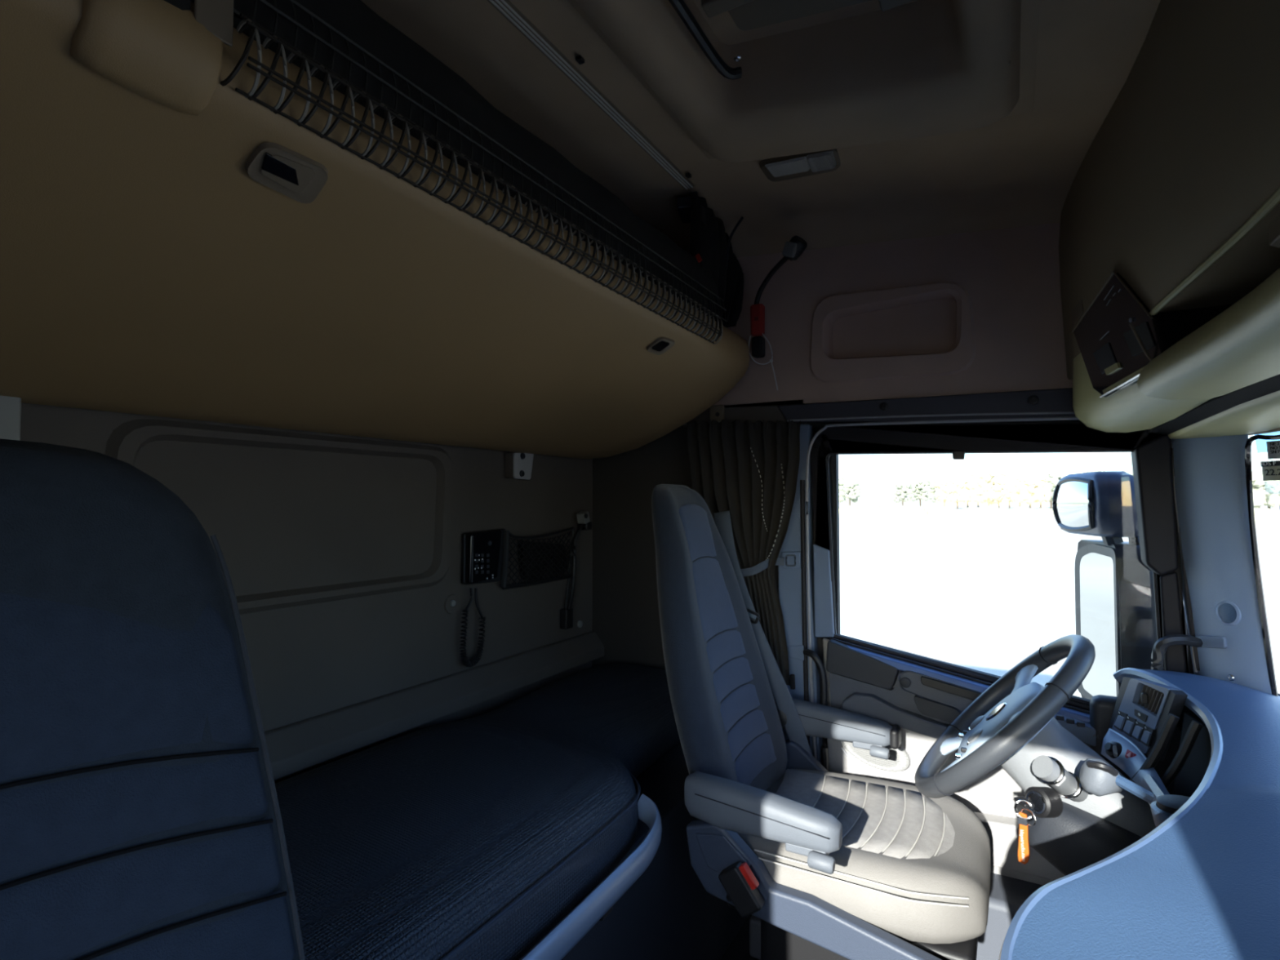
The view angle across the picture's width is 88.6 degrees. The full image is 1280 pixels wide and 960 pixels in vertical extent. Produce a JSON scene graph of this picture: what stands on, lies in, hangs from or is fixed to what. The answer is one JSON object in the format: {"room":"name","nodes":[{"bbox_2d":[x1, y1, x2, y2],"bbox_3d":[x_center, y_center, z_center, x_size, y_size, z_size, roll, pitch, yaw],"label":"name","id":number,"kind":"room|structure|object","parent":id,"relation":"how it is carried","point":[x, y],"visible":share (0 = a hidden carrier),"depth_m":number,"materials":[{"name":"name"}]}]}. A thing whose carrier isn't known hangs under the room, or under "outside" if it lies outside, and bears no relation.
{"room":"vehicle interior","nodes":[
{"label":"vehicle interior","id":0,"kind":"room"},
{"bbox_2d":[20,402,592,783],"bbox_3d":[-0.744,0.185,1.354,0.064,2.120,2.310,-1,-2,30],"label":"wall","id":1,"kind":"structure","parent":0,"point":[342,553],"depth_m":1.49,"materials":[{"name":"beige plastic"}]},
{"bbox_2d":[0,0,749,458],"bbox_3d":[-0.463,-0.277,1.175,0.616,0.345,2.150,-1,-2,30],"label":"bunk","id":2,"kind":"object","parent":1,"relation":"attached to","point":[231,262],"visible":0.97,"depth_m":0.92,"materials":[{"name":"plastic"}]},
{"bbox_2d":[0,395,21,440],"bbox_3d":[-0.910,-0.082,0.933,0.060,0.110,0.030,-1,-2,30],"label":"support","id":3,"kind":"object","parent":2,"relation":"attached to","point":[10,406],"visible":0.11,"depth_m":0.92,"materials":[{"name":"grey plastic"}]},
{"bbox_2d":[70,0,233,115],"bbox_3d":[-0.453,-0.579,0.613,0.064,0.442,0.115,-1,-2,30],"label":"bracket","id":4,"kind":"object","parent":2,"relation":"attached to","point":[166,53],"visible":0.98,"depth_m":0.60,"materials":[{"name":"plastic"}]},
{"bbox_2d":[191,0,727,323],"bbox_3d":[-0.466,-0.573,1.123,0.501,0.236,2.021,-1,-2,30],"label":"mattress","id":5,"kind":"object","parent":2,"relation":"on","point":[348,37],"visible":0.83,"depth_m":1.00,"materials":[{"name":"black fabric"}]},
{"bbox_2d":[220,13,723,344],"bbox_3d":[-0.106,-0.411,1.177,0.048,0.082,1.227,-1,-2,30],"label":"safety net","id":6,"kind":"object","parent":2,"relation":"attached to","point":[440,144],"visible":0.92,"depth_m":0.87,"materials":[{"name":"black fabric"}]},
{"bbox_2d":[264,631,604,780],"bbox_3d":[-0.703,0.542,1.324,0.051,0.084,2.260,-1,-2,30],"label":"baseboard","id":7,"kind":"structure","parent":1,"relation":"attached to","point":[298,746],"depth_m":1.57,"materials":[{"name":"grey plastic"}]},
{"bbox_2d":[444,594,459,613],"bbox_3d":[-0.496,0.329,1.739,0.011,0.052,0.052,-1,-2,30],"label":"plug","id":8,"kind":"object","parent":1,"relation":"attached to","point":[451,602],"visible":1,"depth_m":1.73,"materials":[{"name":"grey plastic"}]},
{"bbox_2d":[460,528,506,585],"bbox_3d":[-0.434,0.212,1.815,0.043,0.151,0.188,-1,-2,30],"label":"handset","id":9,"kind":"object","parent":1,"relation":"attached to","point":[482,554],"visible":1,"depth_m":1.79,"materials":[{"name":"black plastic"}]},
{"bbox_2d":[459,587,485,667],"bbox_3d":[-0.450,0.396,1.768,0.019,0.212,0.091,-1,-2,30],"label":"coiled cord","id":10,"kind":"object","parent":9,"relation":"hanging from","point":[464,660],"visible":1,"depth_m":1.76,"materials":[{"name":"black plastic"}]},
{"bbox_2d":[504,452,533,479],"bbox_3d":[-0.359,-0.042,1.959,0.040,0.082,0.093,-1,-2,30],"label":"wall bracket","id":11,"kind":"object","parent":1,"relation":"attached to","point":[518,465],"visible":0.93,"depth_m":1.93,"materials":[{"name":"silver metal"}]},
{"bbox_2d":[500,526,574,589],"bbox_3d":[-0.305,0.236,2.034,0.045,0.171,0.374,-1,-2,30],"label":"net","id":12,"kind":"object","parent":1,"relation":"attached to","point":[544,562],"visible":0.98,"depth_m":2.00,"materials":[{"name":"black fabric"}]},
{"bbox_2d":[560,511,591,629],"bbox_3d":[-0.208,0.298,2.195,0.064,0.385,0.121,-1,-2,30],"label":"reading lamp","id":13,"kind":"object","parent":1,"relation":"attached to","point":[583,517],"visible":0.96,"depth_m":2.17,"materials":[{"name":"black plastic"}]},
{"bbox_2d":[720,914,759,959],"bbox_3d":[0.144,1.258,0.820,2.200,0.060,2.500,-1,-2,30],"label":"floor","id":14,"kind":"structure","parent":0,"point":[739,948],"depth_m":1.77,"materials":[{"name":"black"}]},
{"bbox_2d":[0,438,305,959],"bbox_3d":[-0.275,0.584,0.258,0.729,1.251,0.536,-1,-2,30],"label":"passenger seat","id":15,"kind":"object","parent":14,"relation":"on","point":[140,818],"visible":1,"depth_m":0.49,"materials":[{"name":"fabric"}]},
{"bbox_2d":[275,662,748,959],"bbox_3d":[-0.420,0.895,1.158,0.658,0.687,2.192,-1,-2,30],"label":"bunk","id":16,"kind":"object","parent":14,"relation":"on","point":[473,838],"visible":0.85,"depth_m":1.16,"materials":[{"name":"grey"}]},
{"bbox_2d":[520,793,662,959],"bbox_3d":[-0.317,0.663,0.690,0.086,0.110,1.426,-1,-2,30],"label":"guard rail","id":17,"kind":"object","parent":16,"relation":"attached to","point":[598,903],"visible":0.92,"depth_m":1.07,"materials":[{"name":"blue paint"}]},
{"bbox_2d":[749,915,760,959],"bbox_3d":[0.723,1.202,1.540,0.950,0.100,0.100,-1,-2,30],"label":"trim","id":18,"kind":"structure","parent":14,"relation":"on","point":[754,922],"depth_m":1.72,"materials":[{"name":"grey plastic"}]},
{"bbox_2d":[651,484,991,959],"bbox_3d":[0.380,0.627,1.490,0.729,1.245,0.665,-1,-2,30],"label":"seat","id":19,"kind":"object","parent":14,"relation":"on","point":[831,865],"visible":0.99,"depth_m":1.35,"materials":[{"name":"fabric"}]},
{"bbox_2d":[713,511,813,757],"bbox_3d":[0.345,0.474,1.816,0.296,0.775,0.053,-1,-2,19],"label":"belt","id":20,"kind":"object","parent":19,"relation":"on","point":[784,700],"visible":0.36,"depth_m":1.80,"materials":[{"name":"grey fabric"}]},
{"bbox_2d":[736,768,991,943],"bbox_3d":[0.482,0.784,1.438,0.505,0.127,0.504,-1,-2,30],"label":"seat cushion","id":21,"kind":"object","parent":19,"relation":"on","point":[912,867],"depth_m":1.27,"materials":[{"name":"beige leather"}]},
{"bbox_2d":[998,667,1279,959],"bbox_3d":[0.654,0.784,0.520,0.670,0.828,2.195,-1,-2,30],"label":"dashboard","id":22,"kind":"object","parent":14,"relation":"on","point":[1203,884],"depth_m":0.72,"materials":[{"name":"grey plastic"}]},
{"bbox_2d":[1000,716,1155,875],"bbox_3d":[0.872,0.637,1.175,0.423,0.384,0.297,-1,-2,30],"label":"column","id":23,"kind":"structure","parent":22,"relation":"attached to","point":[1087,832],"depth_m":1.15,"materials":[{"name":"grey plastic"}]},
{"bbox_2d":[914,634,1095,798],"bbox_3d":[0.718,0.469,1.308,0.316,0.336,0.445,-1,-2,30],"label":"steering wheel","id":24,"kind":"object","parent":23,"relation":"attached to","point":[1013,710],"visible":1,"depth_m":1.24,"materials":[{"name":"black plastic"}]},
{"bbox_2d":[1013,786,1062,817],"bbox_3d":[0.680,0.559,1.131,0.081,0.052,0.048,1,-2,-21],"label":"lock","id":25,"kind":"object","parent":23,"relation":"attached to","point":[1046,802],"visible":0.94,"depth_m":1.12,"materials":[{"name":"black plastic"}]},
{"bbox_2d":[1013,800,1036,864],"bbox_3d":[0.639,0.584,1.083,0.016,0.104,0.035,1,-2,-37],"label":"key fob","id":26,"kind":"object","parent":25,"relation":"hanging from","point":[1023,846],"visible":1,"depth_m":1.09,"materials":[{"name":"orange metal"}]},
{"bbox_2d":[1031,755,1088,802],"bbox_3d":[0.722,0.513,1.122,0.133,0.099,0.046,1,-2,-33],"label":"stalk","id":27,"kind":"object","parent":23,"relation":"attached to","point":[1050,771],"visible":1,"depth_m":1.10,"materials":[{"name":"grey"}]},
{"bbox_2d":[1079,758,1153,804],"bbox_3d":[0.744,0.476,1.011,0.063,0.058,0.150,0,-2,6],"label":"stalk","id":28,"kind":"object","parent":22,"relation":"attached to","point":[1098,778],"visible":0.83,"depth_m":1.04,"materials":[{"name":"grey plastic"}]},
{"bbox_2d":[1124,749,1136,758],"bbox_3d":[0.944,0.531,1.261,0.013,0.018,0.027,0,-2,7],"label":"switch","id":29,"kind":"object","parent":22,"relation":"attached to","point":[1129,754],"depth_m":1.26,"materials":[{"name":"red plastic"}]},
{"bbox_2d":[1107,676,1187,760],"bbox_3d":[1.036,0.498,1.357,0.045,0.205,0.316,-1,-2,17],"label":"switch panel","id":30,"kind":"object","parent":22,"relation":"attached to","point":[1142,708],"visible":0.9,"depth_m":1.32,"materials":[{"name":"grey plastic"}]},
{"bbox_2d":[1114,715,1124,728],"bbox_3d":[1.033,0.519,1.411,0.006,0.029,0.044,0,-2,14],"label":"rocker switch","id":31,"kind":"object","parent":30,"relation":"attached to","point":[1119,722],"depth_m":1.41,"materials":[{"name":"blue paint"}]},
{"bbox_2d":[1123,720,1133,733],"bbox_3d":[1.023,0.516,1.372,0.006,0.028,0.042,0,-2,14],"label":"rocker switch","id":32,"kind":"object","parent":30,"relation":"attached to","point":[1128,726],"depth_m":1.37,"materials":[{"name":"blue paint"}]},
{"bbox_2d":[1132,725,1142,738],"bbox_3d":[1.014,0.513,1.336,0.006,0.027,0.040,0,-2,14],"label":"rocker switch","id":33,"kind":"object","parent":30,"relation":"attached to","point":[1137,731],"depth_m":1.33,"materials":[{"name":"blue paint"}]},
{"bbox_2d":[1140,730,1151,743],"bbox_3d":[1.006,0.509,1.302,0.006,0.026,0.037,0,-2,14],"label":"rocker switch","id":34,"kind":"object","parent":30,"relation":"attached to","point":[1145,735],"depth_m":1.30,"materials":[{"name":"blue paint"}]},
{"bbox_2d":[1137,684,1164,714],"bbox_3d":[1.026,0.434,1.303,0.055,0.058,0.129,-1,-2,30],"label":"vent","id":35,"kind":"object","parent":30,"relation":"attached to","point":[1150,697],"depth_m":1.30,"materials":[{"name":"black plastic"}]},
{"bbox_2d":[1129,713,1179,782],"bbox_3d":[0.851,0.543,1.196,0.215,0.259,0.050,-1,-2,30],"label":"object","id":36,"kind":"object","parent":22,"relation":"attached to","point":[1170,724],"visible":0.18,"depth_m":1.16,"materials":[{"name":"black plastic"}]},
{"bbox_2d":[1150,794,1189,827],"bbox_3d":[0.728,0.451,0.883,0.064,0.042,0.064,-1,-2,30],"label":"ring","id":37,"kind":"object","parent":22,"relation":"attached to","point":[1164,806],"visible":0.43,"depth_m":0.88,"materials":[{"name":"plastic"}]},
{"bbox_2d":[1142,720,1203,803],"bbox_3d":[0.879,0.549,1.180,0.215,0.259,0.050,-1,-2,30],"label":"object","id":38,"kind":"object","parent":22,"relation":"attached to","point":[1195,727],"visible":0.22,"depth_m":1.14,"materials":[{"name":"black"}]},
{"bbox_2d":[1173,712,1211,797],"bbox_3d":[0.899,0.506,1.006,0.061,0.176,0.426,-1,-2,30],"label":"cluster","id":39,"kind":"object","parent":22,"relation":"attached to","point":[1193,771],"visible":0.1,"depth_m":1.15,"materials":[{"name":"black plastic"}]},
{"bbox_2d":[360,0,1160,257],"bbox_3d":[0.044,-0.739,0.943,1.830,0.220,2.280,-1,-2,30],"label":"ceiling","id":40,"kind":"structure","parent":0,"point":[1018,171],"depth_m":1.52,"materials":[{"name":"fabric"}]},
{"bbox_2d":[486,0,694,189],"bbox_3d":[-0.320,-0.841,0.991,0.066,0.015,1.920,-1,-2,30],"label":"rail","id":41,"kind":"object","parent":40,"relation":"attached to","point":[506,8],"visible":1,"depth_m":1.37,"materials":[{"name":"grey metal"}]},
{"bbox_2d":[688,191,743,327],"bbox_3d":[0.227,-0.594,1.916,0.121,0.417,0.347,-1,-2,30],"label":"bag","id":42,"kind":"object","parent":41,"relation":"hanging from","point":[711,246],"visible":0.72,"depth_m":1.92,"materials":[{"name":"black fabric"}]},
{"bbox_2d":[760,148,840,182],"bbox_3d":[0.398,-0.784,1.639,0.210,0.050,0.111,-1,-2,37],"label":"ceiling light","id":43,"kind":"object","parent":40,"relation":"attached to","point":[797,166],"visible":0.95,"depth_m":1.62,"materials":[{"name":"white plastic"}]},
{"bbox_2d":[567,0,1039,162],"bbox_3d":[0.228,-0.802,1.048,0.710,0.187,1.040,-1,-2,30],"label":"roof hatch","id":44,"kind":"object","parent":40,"relation":"attached to","point":[744,80],"visible":1,"depth_m":1.24,"materials":[{"name":"plastic"}]},
{"bbox_2d":[591,222,1072,705],"bbox_3d":[0.625,0.244,1.925,1.820,2.060,0.102,-1,-2,30],"label":"wall","id":45,"kind":"structure","parent":0,"point":[980,312],"depth_m":1.91,"materials":[{"name":"beige plastic"}]},
{"bbox_2d":[710,404,724,422],"bbox_3d":[0.244,-0.208,2.074,0.047,0.060,0.015,-1,-2,30],"label":"rod bracket","id":46,"kind":"object","parent":45,"relation":"attached to","point":[717,411],"visible":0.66,"depth_m":2.07,"materials":[{"name":"brown plastic"}]},
{"bbox_2d":[678,405,786,427],"bbox_3d":[0.228,-0.208,2.123,0.508,0.072,0.030,-1,-2,30],"label":"trim","id":47,"kind":"structure","parent":45,"relation":"attached to","point":[767,413],"depth_m":2.04,"materials":[{"name":"black plastic"}]},
{"bbox_2d":[740,551,800,576],"bbox_3d":[0.360,0.250,1.947,0.230,0.076,0.062,0,-2,12],"label":"tieback","id":48,"kind":"object","parent":45,"relation":"attached to","point":[789,560],"visible":0.73,"depth_m":1.93,"materials":[{"name":"grey"}]},
{"bbox_2d":[751,235,807,358],"bbox_3d":[0.398,-0.535,1.933,0.068,0.308,0.239,1,-2,-26],"label":"reading lamp","id":49,"kind":"object","parent":45,"relation":"attached to","point":[795,247],"visible":0.86,"depth_m":1.91,"materials":[{"name":"black plastic"}]},
{"bbox_2d":[750,303,764,336],"bbox_3d":[0.356,-0.486,1.992,0.040,0.091,0.033,-1,-2,30],"label":"reading lamp","id":50,"kind":"object","parent":49,"relation":"attached to","point":[757,311],"visible":0.98,"depth_m":1.98,"materials":[{"name":"red plastic"}]},
{"bbox_2d":[748,333,777,390],"bbox_3d":[0.367,-0.353,1.962,0.088,0.176,0.021,-1,-2,30],"label":"cable tie","id":51,"kind":"object","parent":50,"relation":"hanging from","point":[771,360],"visible":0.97,"depth_m":1.95,"materials":[{"name":"white plastic"}]},
{"bbox_2d":[777,424,822,764],"bbox_3d":[0.477,0.525,1.946,0.141,1.391,0.046,-1,-2,30],"label":"trim","id":52,"kind":"structure","parent":45,"relation":"attached to","point":[789,580],"depth_m":1.94,"materials":[{"name":"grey plastic"}]},
{"bbox_2d":[800,480,810,748],"bbox_3d":[0.486,0.465,1.923,0.027,0.930,0.014,-1,-2,30],"label":"trim","id":53,"kind":"structure","parent":45,"relation":"attached to","point":[802,482],"depth_m":1.93,"materials":[{"name":"grey plastic"}]},
{"bbox_2d":[812,426,839,746],"bbox_3d":[0.544,0.565,1.956,0.100,1.450,0.030,-1,-2,30],"label":"trim","id":54,"kind":"structure","parent":45,"relation":"attached to","point":[833,461],"depth_m":1.94,"materials":[{"name":"black rubber"}]},
{"bbox_2d":[777,387,1079,422],"bbox_3d":[0.838,-0.183,1.770,0.948,0.100,0.036,-1,-2,30],"label":"trim","id":55,"kind":"structure","parent":45,"relation":"attached to","point":[1054,400],"depth_m":1.77,"materials":[{"name":"grey plastic"}]},
{"bbox_2d":[805,421,1082,435],"bbox_3d":[0.927,-0.212,1.764,1.100,0.200,0.030,-1,-2,30],"label":"trim","id":56,"kind":"structure","parent":45,"relation":"attached to","point":[815,425],"depth_m":1.76,"materials":[{"name":"black rubber"}]},
{"bbox_2d":[786,411,1199,758],"bbox_3d":[0.849,0.361,1.708,0.948,1.100,0.029,-1,-2,30],"label":"door frame","id":57,"kind":"structure","parent":45,"relation":"attached to","point":[1195,655],"depth_m":1.78,"materials":[{"name":"grey"}]},
{"bbox_2d":[803,423,1188,885],"bbox_3d":[0.864,0.457,1.682,0.884,1.239,0.147,-1,-2,30],"label":"door","id":58,"kind":"structure","parent":45,"relation":"in","point":[920,696],"depth_m":1.71,"materials":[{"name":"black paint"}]},
{"bbox_2d":[840,740,911,772],"bbox_3d":[0.644,0.739,1.808,0.190,0.111,0.017,-1,-2,30],"label":"speaker grille","id":59,"kind":"object","parent":58,"relation":"attached to","point":[851,757],"depth_m":1.80,"materials":[{"name":"grey plastic"}]},
{"bbox_2d":[826,449,1159,703],"bbox_3d":[0.887,0.243,1.729,0.794,0.675,0.032,-1,-2,30],"label":"window","id":60,"kind":"structure","parent":58,"relation":"attached to","point":[1108,451],"depth_m":1.74,"materials":[{"name":"black rubber"}]},
{"bbox_2d":[1055,714,1064,720],"bbox_3d":[0.982,0.556,1.534,0.016,0.010,0.012,-1,-2,30],"label":"switch","id":61,"kind":"object","parent":58,"relation":"attached to","point":[1059,717],"depth_m":1.53,"materials":[{"name":"grey plastic"}]},
{"bbox_2d":[1066,717,1074,724],"bbox_3d":[1.000,0.560,1.524,0.016,0.010,0.012,-1,-2,30],"label":"switch","id":62,"kind":"object","parent":58,"relation":"attached to","point":[1068,721],"depth_m":1.52,"materials":[{"name":"grey plastic"}]},
{"bbox_2d":[1053,713,1097,746],"bbox_3d":[1.032,0.587,1.545,0.128,0.064,0.062,-1,-2,30],"label":"switch panel","id":63,"kind":"object","parent":58,"relation":"attached to","point":[1077,724],"depth_m":1.52,"materials":[{"name":"grey plastic"}]},
{"bbox_2d":[1076,721,1084,727],"bbox_3d":[1.017,0.564,1.514,0.016,0.010,0.012,-1,-2,30],"label":"switch","id":64,"kind":"object","parent":58,"relation":"attached to","point":[1079,724],"depth_m":1.51,"materials":[{"name":"grey plastic"}]},
{"bbox_2d":[976,872,1043,959],"bbox_3d":[0.813,1.115,1.641,0.920,0.240,0.160,-1,-2,30],"label":"trim","id":65,"kind":"structure","parent":45,"relation":"attached to","point":[1007,895],"depth_m":1.55,"materials":[{"name":"grey plastic"}]},
{"bbox_2d":[1052,471,1156,699],"bbox_3d":[1.320,0.319,1.805,0.206,0.683,0.501,-1,-2,16],"label":"mirror","id":66,"kind":"object","parent":45,"relation":"attached to","point":[1115,604],"depth_m":1.77,"materials":[{"name":"black mirror"}]},
{"bbox_2d":[1052,476,1094,531],"bbox_3d":[1.260,0.070,1.909,0.022,0.158,0.273,0,-2,14],"label":"mirror","id":67,"kind":"object","parent":66,"relation":"attached to","point":[1073,497],"depth_m":1.87,"materials":[{"name":"silver mirror"}]},
{"bbox_2d":[1183,604,1193,674],"bbox_3d":[1.327,0.550,1.512,0.100,1.450,0.030,-1,-2,30],"label":"trim","id":68,"kind":"structure","parent":45,"relation":"attached to","point":[1188,651],"depth_m":1.53,"materials":[{"name":"black rubber"}]},
{"bbox_2d":[1151,634,1226,671],"bbox_3d":[1.171,0.416,1.415,0.149,0.174,0.065,0,-2,-2],"label":"handle","id":69,"kind":"object","parent":45,"relation":"attached to","point":[1160,646],"visible":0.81,"depth_m":1.40,"materials":[{"name":"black plastic"}]},
{"bbox_2d":[1214,600,1241,625],"bbox_3d":[1.239,0.280,1.381,0.010,0.054,0.054,0,-2,-6],"label":"tweeter","id":70,"kind":"object","parent":45,"relation":"attached to","point":[1229,613],"visible":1,"depth_m":1.38,"materials":[{"name":"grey plastic"}]},
{"bbox_2d":[1218,603,1236,622],"bbox_3d":[1.239,0.279,1.379,0.009,0.041,0.041,0,-2,-6],"label":"grille","id":71,"kind":"object","parent":70,"relation":"attached to","point":[1227,611],"depth_m":1.38,"materials":[{"name":"grey plastic"}]},
{"bbox_2d":[839,502,1279,697],"bbox_3d":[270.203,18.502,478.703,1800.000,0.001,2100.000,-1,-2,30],"label":"ground","id":72,"kind":"structure","parent":0,"point":[984,593],"depth_m":21.53,"materials":[{"name":"white"}]},
{"bbox_2d":[839,477,846,502],"bbox_3d":[67.980,4.636,232.419,10.356,11.384,7.050,-1,-2,30],"label":"tree","id":73,"kind":"object","parent":72,"relation":"on","point":[842,481],"visible":0.09,"depth_m":229.41,"materials":[{"name":"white plant"}]},
{"bbox_2d":[840,480,860,505],"bbox_3d":[83.716,5.765,261.529,8.573,11.058,6.139,-1,-2,30],"label":"tree","id":74,"kind":"object","parent":72,"relation":"on","point":[852,490],"visible":0.85,"depth_m":259.48,"materials":[{"name":"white plant"}]},
{"bbox_2d":[892,482,911,505],"bbox_3d":[112.527,6.534,281.573,7.919,10.850,5.581,-1,-2,30],"label":"tree","id":75,"kind":"object","parent":72,"relation":"on","point":[900,495],"visible":1,"depth_m":280.53,"materials":[{"name":"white plant"}]},
{"bbox_2d":[909,479,931,506],"bbox_3d":[130.602,6.128,305.482,9.426,13.247,6.157,-1,-2,30],"label":"tree","id":76,"kind":"object","parent":72,"relation":"on","point":[918,493],"visible":0.98,"depth_m":304.21,"materials":[{"name":"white plant"}]},
{"bbox_2d":[927,476,960,506],"bbox_3d":[98.925,4.248,213.461,10.203,10.904,7.359,-1,-2,30],"label":"tree","id":77,"kind":"object","parent":72,"relation":"on","point":[948,490],"visible":1,"depth_m":211.65,"materials":[{"name":"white plant"}]},
{"bbox_2d":[938,474,971,508],"bbox_3d":[116.017,4.235,239.692,12.711,12.669,8.926,-1,-2,30],"label":"tree","id":78,"kind":"object","parent":72,"relation":"on","point":[964,494],"visible":0.41,"depth_m":236.98,"materials":[{"name":"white plant"}]},
{"bbox_2d":[966,476,983,507],"bbox_3d":[133.393,5.012,266.758,13.212,12.910,9.538,-1,-2,30],"label":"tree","id":79,"kind":"object","parent":72,"relation":"on","point":[970,498],"visible":0.02,"depth_m":265.02,"materials":[{"name":"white plant"}]},
{"bbox_2d":[968,468,1008,506],"bbox_3d":[109.952,2.906,207.140,10.919,13.167,7.851,-1,-2,30],"label":"tree","id":80,"kind":"object","parent":72,"relation":"on","point":[980,491],"visible":1,"depth_m":205.64,"materials":[{"name":"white plant"}]},
{"bbox_2d":[977,478,1016,507],"bbox_3d":[127.973,4.650,234.850,12.468,11.518,7.789,-1,-2,30],"label":"tree","id":81,"kind":"object","parent":72,"relation":"on","point":[1007,497],"visible":0.23,"depth_m":233.19,"materials":[{"name":"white plant"}]},
{"bbox_2d":[1006,471,1052,508],"bbox_3d":[119.590,3.372,201.588,12.056,11.868,8.619,-1,-2,30],"label":"tree","id":82,"kind":"object","parent":72,"relation":"on","point":[1037,490],"visible":1,"depth_m":199.26,"materials":[{"name":"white plant"}]},
{"bbox_2d":[1026,468,1054,507],"bbox_3d":[138.856,3.196,227.571,10.114,13.943,6.511,-1,-2,30],"label":"tree","id":83,"kind":"object","parent":72,"relation":"on","point":[1051,474],"visible":0.12,"depth_m":225.72,"materials":[{"name":"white plant"}]},
{"bbox_2d":[1049,476,1058,497],"bbox_3d":[128.873,3.914,196.416,10.445,10.441,6.523,-1,-2,30],"label":"tree","id":84,"kind":"object","parent":72,"relation":"on","point":[1055,480],"visible":0.05,"depth_m":197.33,"materials":[{"name":"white plant"}]},
{"bbox_2d":[1049,471,1066,508],"bbox_3d":[159.279,3.876,254.462,13.243,14.365,9.375,-1,-2,30],"label":"tree","id":85,"kind":"object","parent":72,"relation":"on","point":[1058,475],"visible":0.05,"depth_m":252.70,"materials":[{"name":"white plant"}]},
{"bbox_2d":[839,505,1279,517],"bbox_3d":[74.919,6.132,134.425,300.593,1.896,14.391,-1,-2,30],"label":"strip","id":86,"kind":"object","parent":72,"relation":"on","point":[901,509],"visible":0.2,"depth_m":133.81,"materials":[{"name":"white"}]},
{"bbox_2d":[1252,472,1279,507],"bbox_3d":[141.527,2.644,149.962,13.027,9.900,9.141,-1,-2,30],"label":"tree","id":87,"kind":"object","parent":72,"relation":"on","point":[1257,482],"visible":0.37,"depth_m":146.93,"materials":[{"name":"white plant"}]},
{"bbox_2d":[1252,470,1279,508],"bbox_3d":[142.470,2.501,148.811,12.593,10.109,8.620,-1,-2,30],"label":"tree","id":88,"kind":"object","parent":72,"relation":"on","point":[1266,493],"visible":0.16,"depth_m":147.54,"materials":[{"name":"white plant"}]},
{"bbox_2d":[1253,480,1279,510],"bbox_3d":[144.015,3.103,147.824,12.883,8.840,8.813,-1,-2,30],"label":"tree","id":89,"kind":"object","parent":72,"relation":"on","point":[1273,502],"visible":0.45,"depth_m":145.93,"materials":[{"name":"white plant"}]},
{"bbox_2d":[1248,427,1279,435],"bbox_3d":[0.845,-0.478,0.480,0.226,0.713,2.123,-1,-2,30],"label":"wall","id":90,"kind":"structure","parent":0,"point":[1277,429],"depth_m":1.30,"materials":[{"name":"fabric"}]},
{"bbox_2d":[1058,0,1279,379],"bbox_3d":[0.691,-0.522,0.560,0.366,0.640,2.249,-1,-2,28],"label":"upper cabinet","id":91,"kind":"object","parent":90,"relation":"attached to","point":[1175,193],"visible":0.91,"depth_m":0.90,"materials":[{"name":"brown plastic"}]},
{"bbox_2d":[1072,267,1279,439],"bbox_3d":[0.654,-0.249,0.578,0.317,0.263,2.215,-1,-2,30],"label":"console","id":92,"kind":"object","parent":91,"relation":"attached to","point":[1218,375],"visible":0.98,"depth_m":0.98,"materials":[{"name":"plastic"}]},
{"bbox_2d":[1071,271,1168,397],"bbox_3d":[0.913,-0.287,1.277,0.018,0.247,0.578,-1,-2,22],"label":"panel","id":93,"kind":"object","parent":92,"relation":"attached to","point":[1114,360],"visible":0.91,"depth_m":1.23,"materials":[{"name":"black plastic"}]},
{"bbox_2d":[1171,434,1271,694],"bbox_3d":[1.266,0.547,1.418,0.101,1.400,0.250,0,-2,-4],"label":"trim","id":94,"kind":"structure","parent":90,"relation":"attached to","point":[1210,477],"depth_m":1.39,"materials":[{"name":"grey plastic"}]},
{"bbox_3d":[0.894,0.812,0.409,0.218,0.804,2.123,-1,-2,30],"label":"wall","id":95,"kind":"structure","parent":0,"visible":0},
{"bbox_2d":[1244,431,1279,696],"bbox_3d":[0.863,0.154,0.447,0.236,0.578,1.962,-1,-2,30],"label":"window","id":96,"kind":"structure","parent":95,"relation":"in","point":[1260,439],"depth_m":1.32,"materials":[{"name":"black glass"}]},
{"bbox_2d":[1260,460,1279,480],"bbox_3d":[1.240,-0.019,1.259,0.008,0.040,0.134,0,-2,13],"label":"sticker","id":97,"kind":"object","parent":96,"relation":"attached to","point":[1270,469],"visible":1,"depth_m":1.30,"materials":[{"name":"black paper"}]},
{"bbox_2d":[1266,440,1279,459],"bbox_3d":[1.232,-0.059,1.248,0.017,0.038,0.120,-1,-2,17],"label":"sticker","id":98,"kind":"object","parent":96,"relation":"attached to","point":[1273,446],"visible":1,"depth_m":1.28,"materials":[{"name":"grey paper"}]},
{"bbox_3d":[0.140,-0.181,2.118,0.286,0.014,0.008,-1,-2,30],"label":"curtain rod","id":99,"kind":"object","parent":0,"visible":0},
{"bbox_2d":[686,419,800,685],"bbox_3d":[0.305,0.210,1.976,0.364,0.806,0.042,-1,-2,28],"label":"curtain","id":100,"kind":"object","parent":99,"relation":"hanging from","point":[748,469],"visible":0.64,"depth_m":1.97,"materials":[{"name":"fabric"}]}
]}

